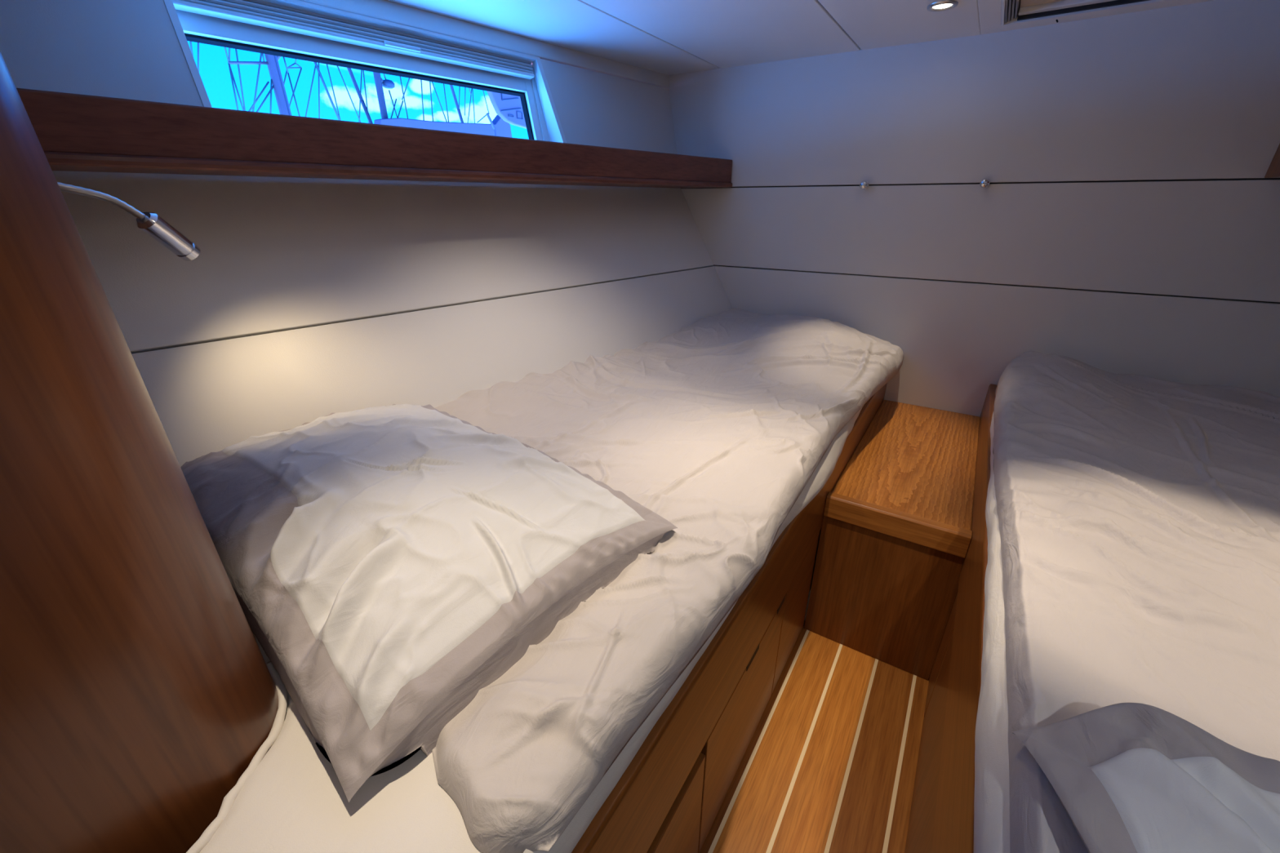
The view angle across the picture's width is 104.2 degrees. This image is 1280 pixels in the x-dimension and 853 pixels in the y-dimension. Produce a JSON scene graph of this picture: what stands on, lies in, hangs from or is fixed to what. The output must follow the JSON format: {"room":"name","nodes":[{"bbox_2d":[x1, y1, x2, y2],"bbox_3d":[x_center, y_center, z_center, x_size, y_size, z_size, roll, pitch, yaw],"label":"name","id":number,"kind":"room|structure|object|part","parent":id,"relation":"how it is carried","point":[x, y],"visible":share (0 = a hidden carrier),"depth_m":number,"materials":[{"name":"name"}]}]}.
{"room":"boat sleeping cabin","nodes":[
{"label":"boat sleeping cabin","id":0,"kind":"room"},
{"bbox_2d":[0,51,286,852],"bbox_3d":[-0.932,0.135,0.586,0.984,1.682,0.455,15,28,30],"label":"wood column","id":1,"kind":"structure","parent":0,"point":[138,690],"depth_m":0.41,"materials":[{"name":"brown wood"}]},
{"bbox_2d":[0,0,732,466],"bbox_3d":[-0.475,-0.318,1.369,0.666,1.411,2.650,20,31,38],"label":"wall","id":2,"kind":"structure","parent":0,"point":[302,300],"depth_m":1.23,"materials":[{"name":"paint"}]},
{"bbox_2d":[57,182,199,261],"bbox_3d":[-0.797,-0.310,0.728,0.059,0.146,0.220,17,29,33],"label":"reading lamp","id":3,"kind":"object","parent":2,"relation":"attached to","point":[150,223],"visible":0.78,"depth_m":0.76,"materials":[{"name":"grey metal"}]},
{"bbox_2d":[163,0,567,142],"bbox_3d":[-0.678,-0.887,1.391,0.148,0.409,1.143,21,32,39],"label":"window","id":4,"kind":"structure","parent":2,"relation":"in","point":[542,120],"depth_m":1.33,"materials":[{"name":"white"}]},
{"bbox_2d":[172,0,534,79],"bbox_3d":[-0.685,-1.041,1.338,0.042,0.049,0.959,20,31,38],"label":"blind","id":5,"kind":"object","parent":4,"relation":"attached to","point":[256,12],"visible":0.94,"depth_m":1.27,"materials":[{"name":"fabric"}]},
{"bbox_3d":[-0.647,-1.037,1.359,0.009,0.011,0.098,20,31,38],"label":"pull handle","id":6,"kind":"part","parent":5,"relation":"part of","materials":[{"name":"white plastic"}]},
{"bbox_2d":[16,88,732,188],"bbox_3d":[-0.449,-0.744,1.395,0.240,0.103,2.193,20,31,38],"label":"wall shelf","id":7,"kind":"object","parent":2,"relation":"attached to","point":[75,132],"visible":1,"depth_m":1.03,"materials":[{"name":"brown wood"}]},
{"bbox_2d":[300,0,669,88],"bbox_3d":[-0.754,-1.068,1.230,0.042,0.080,2.544,20,31,38],"label":"trim","id":8,"kind":"structure","parent":2,"relation":"attached to","point":[384,10],"depth_m":1.50,"materials":[{"name":"plastic"}]},
{"bbox_2d":[386,0,1213,75],"bbox_3d":[0.062,-0.741,0.319,3.660,0.157,3.346,15,28,30],"label":"ceiling","id":9,"kind":"structure","parent":0,"point":[666,37],"depth_m":1.45,"materials":[{"name":"paint"}]},
{"bbox_2d":[927,0,958,11],"bbox_3d":[0.788,-1.097,1.297,0.072,0.010,0.072,15,28,30],"label":"recessed light","id":10,"kind":"object","parent":9,"relation":"in","point":[940,6],"visible":1,"depth_m":1.30,"materials":[{"name":"white glass"}]},
{"bbox_2d":[1001,0,1168,26],"bbox_3d":[1.151,-1.007,0.985,0.701,0.102,0.766,15,28,30],"label":"ceiling hatch","id":11,"kind":"object","parent":9,"relation":"attached to","point":[1029,11],"visible":1,"depth_m":1.35,"materials":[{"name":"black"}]},
{"bbox_2d":[1019,0,1063,7],"bbox_3d":[1.144,-0.978,0.957,0.657,0.012,0.670,15,28,30],"label":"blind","id":12,"kind":"object","parent":11,"relation":"hanging from","point":[1024,3],"depth_m":1.35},
{"bbox_3d":[1.335,-1.088,1.228,0.657,0.014,0.028,15,28,30],"label":"blind rail","id":13,"kind":"part","parent":11,"relation":"part of","materials":[{"name":"white"}]},
{"bbox_2d":[699,590,957,852],"bbox_3d":[0.317,0.932,0.940,3.360,0.072,3.420,15,28,30],"label":"floor","id":14,"kind":"structure","parent":0,"point":[828,765],"depth_m":1.17,"materials":[{"name":"brown wood"}]},
{"bbox_2d":[571,382,887,852],"bbox_3d":[0.247,0.502,1.100,0.049,0.581,2.683,15,28,30],"label":"berth front","id":15,"kind":"object","parent":14,"relation":"on","point":[668,798],"visible":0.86,"depth_m":0.88,"materials":[{"name":"brown wood"}]},
{"bbox_2d":[186,404,864,852],"bbox_3d":[-0.121,0.174,1.232,0.958,0.214,2.638,15,28,30],"label":"mattress","id":16,"kind":"object","parent":15,"relation":"on","point":[289,798],"visible":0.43,"depth_m":0.52,"materials":[{"name":"white fabric"}]},
{"bbox_2d":[180,404,677,803],"bbox_3d":[-0.420,0.128,0.861,0.817,0.198,0.530,17,29,34],"label":"pillow","id":17,"kind":"object","parent":16,"relation":"on","point":[390,565],"visible":0.98,"depth_m":0.68,"materials":[{"name":"white fabric"}]},
{"bbox_3d":[-0.410,0.095,0.867,0.725,0.142,0.444,19,31,37],"label":"panel","id":18,"kind":"part","parent":17,"relation":"part of","materials":[{"name":"white fabric"}]},
{"bbox_2d":[431,307,903,852],"bbox_3d":[0.079,-0.089,1.395,0.977,0.143,1.998,15,28,30],"label":"duvet","id":19,"kind":"object","parent":16,"relation":"on","point":[717,426],"visible":0.82,"depth_m":0.96,"materials":[{"name":"white fabric"}]},
{"bbox_3d":[-0.188,0.890,0.525,0.028,0.313,1.063,15,28,30],"label":"locker door","id":20,"kind":"part","parent":15,"relation":"part of","materials":[{"name":"brown wood"}]},
{"bbox_3d":[0.218,0.619,1.086,0.028,0.344,0.415,15,28,30],"label":"locker door","id":21,"kind":"part","parent":15,"relation":"part of","materials":[{"name":"brown wood"}]},
{"bbox_3d":[0.227,0.465,1.010,0.006,0.018,0.066,15,28,30],"label":"finger pull","id":22,"kind":"part","parent":15,"relation":"part of","materials":[{"name":"black wood"}]},
{"bbox_3d":[0.321,0.406,1.140,0.006,0.018,0.048,15,28,30],"label":"finger pull","id":23,"kind":"part","parent":15,"relation":"part of","materials":[{"name":"black wood"}]},
{"bbox_3d":[0.412,0.495,1.357,0.028,0.349,0.286,15,28,30],"label":"locker door","id":24,"kind":"part","parent":15,"relation":"part of","materials":[{"name":"brown wood"}]},
{"bbox_3d":[0.234,0.545,1.127,0.018,0.478,2.682,15,28,30],"label":"panel","id":25,"kind":"part","parent":15,"relation":"part of","materials":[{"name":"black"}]},
{"bbox_2d":[804,400,979,680],"bbox_3d":[0.893,0.286,1.698,0.339,0.482,0.914,15,28,30],"label":"locker","id":26,"kind":"object","parent":14,"relation":"on","point":[896,534],"visible":0.98,"depth_m":1.38,"materials":[{"name":"brown wood"}]},
{"bbox_3d":[0.897,0.089,1.624,0.332,0.021,0.888,15,28,30],"label":"panel","id":27,"kind":"part","parent":26,"relation":"part of","materials":[{"name":"brown wood"}]},
{"bbox_2d":[904,383,996,852],"bbox_3d":[0.558,0.578,0.911,0.028,0.593,2.683,15,28,30],"label":"berth front","id":28,"kind":"object","parent":14,"relation":"on","point":[941,818],"visible":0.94,"depth_m":0.88,"materials":[{"name":"brown wood"}]},
{"bbox_3d":[0.552,0.686,0.943,0.022,0.336,0.601,15,28,30],"label":"locker door","id":29,"kind":"part","parent":28,"relation":"part of","materials":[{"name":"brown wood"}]},
{"bbox_3d":[0.758,0.557,1.230,0.022,0.336,0.143,15,28,30],"label":"locker door","id":30,"kind":"part","parent":28,"relation":"part of","materials":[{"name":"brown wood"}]},
{"bbox_2d":[973,387,1009,852],"bbox_3d":[0.919,0.441,0.608,0.881,0.226,2.638,15,28,30],"label":"mattress","id":31,"kind":"object","parent":28,"relation":"on","point":[992,791],"visible":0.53,"depth_m":0.60,"materials":[{"name":"white fabric"}]},
{"bbox_2d":[992,351,1279,852],"bbox_3d":[0.920,0.305,0.565,0.859,0.139,2.626,15,28,30],"label":"duvet","id":32,"kind":"object","parent":31,"relation":"on","point":[1139,516],"visible":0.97,"depth_m":0.78,"materials":[{"name":"white fabric"}]},
{"bbox_2d":[1011,702,1279,852],"bbox_3d":[0.663,0.434,0.180,0.740,0.122,0.561,8,25,17],"label":"pillow","id":33,"kind":"object","parent":31,"relation":"on","point":[1128,777],"visible":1,"depth_m":0.43,"materials":[{"name":"white fabric"}]},
{"bbox_3d":[0.663,0.416,0.172,0.662,0.083,0.453,8,25,17],"label":"panel","id":34,"kind":"part","parent":33,"relation":"part of","materials":[{"name":"white fabric"}]},
{"bbox_2d":[667,0,1279,416],"bbox_3d":[1.179,-0.467,1.780,3.492,1.860,0.036,15,28,30],"label":"wall","id":35,"kind":"structure","parent":0,"point":[1126,220],"depth_m":1.61,"materials":[{"name":"paint"}]},
{"bbox_2d":[859,180,869,189],"bbox_3d":[0.813,-0.876,1.808,0.028,0.028,0.039,15,28,30],"label":"wall hook","id":36,"kind":"object","parent":35,"relation":"attached to","point":[864,184],"visible":1,"depth_m":1.79,"materials":[{"name":"silver metal"}]},
{"bbox_2d":[979,177,990,187],"bbox_3d":[1.123,-0.793,1.623,0.028,0.028,0.039,15,28,30],"label":"wall hook","id":37,"kind":"object","parent":35,"relation":"attached to","point":[984,183],"visible":1,"depth_m":1.61,"materials":[{"name":"silver metal"}]},
{"bbox_2d":[1264,143,1279,177],"bbox_3d":[1.646,-0.624,0.870,0.452,0.306,0.730,15,28,30],"label":"locker","id":38,"kind":"object","parent":35,"relation":"attached to","point":[1273,171],"visible":1,"depth_m":1.28,"materials":[{"name":"brown wood"}]},
{"label":"outside","id":39,"kind":"structure","parent":0,"visible":0},
{"bbox_2d":[189,40,300,115],"bbox_3d":[-6.485,-5.816,8.165,0.185,4.357,1.453,15,28,30],"label":"rig","id":40,"kind":"object","parent":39,"point":[272,61],"visible":0.4,"depth_m":8.42,"materials":[{"name":"blue metal"}]},
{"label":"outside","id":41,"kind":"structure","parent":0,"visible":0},
{"bbox_2d":[283,58,302,106],"bbox_3d":[-9.513,-9.313,13.563,0.034,2.146,1.001,15,28,30],"label":"rig","id":42,"kind":"object","parent":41,"point":[295,63],"visible":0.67,"depth_m":13.63,"materials":[{"name":"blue metal"}]},
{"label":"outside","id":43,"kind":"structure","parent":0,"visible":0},
{"bbox_2d":[305,62,373,123],"bbox_3d":[-6.976,-8.164,11.120,0.082,3.430,2.066,15,28,30],"label":"rig","id":44,"kind":"object","parent":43,"point":[358,91],"visible":0.39,"depth_m":11.50,"materials":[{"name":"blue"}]},
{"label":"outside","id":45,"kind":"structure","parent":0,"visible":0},
{"bbox_2d":[373,71,448,121],"bbox_3d":[-5.296,-7.763,11.710,0.266,4.729,1.896,15,28,30],"label":"rig","id":46,"kind":"object","parent":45,"point":[380,82],"visible":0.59,"depth_m":11.18,"materials":[{"name":"blue metal"}]},
{"bbox_2d":[382,79,395,88],"bbox_3d":[-5.643,-7.678,11.166,0.266,0.162,0.266,15,28,30],"label":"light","id":47,"kind":"object","parent":46,"relation":"attached to","point":[388,84],"depth_m":11.09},
{"bbox_2d":[373,114,511,137],"bbox_3d":[-4.706,-7.507,12.402,0.264,0.838,4.325,15,28,30],"label":"boom","id":48,"kind":"object","parent":46,"relation":"attached to","point":[503,128],"visible":0.49,"depth_m":12.41,"materials":[{"name":"blue fabric"}]},
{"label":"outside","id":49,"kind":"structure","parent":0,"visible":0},
{"bbox_2d":[449,84,489,123],"bbox_3d":[-5.393,-10.438,15.170,0.087,3.255,1.855,15,28,30],"label":"rig","id":50,"kind":"object","parent":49,"point":[457,105],"visible":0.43,"depth_m":15.33,"materials":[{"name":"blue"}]},
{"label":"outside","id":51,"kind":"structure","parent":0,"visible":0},
{"bbox_2d":[485,90,526,136],"bbox_3d":[-2.651,-6.021,10.069,0.406,1.839,1.248,15,28,30],"label":"canopy","id":52,"kind":"object","parent":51,"point":[508,108],"visible":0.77,"depth_m":9.78,"materials":[{"name":"blue fabric"}]}
]}

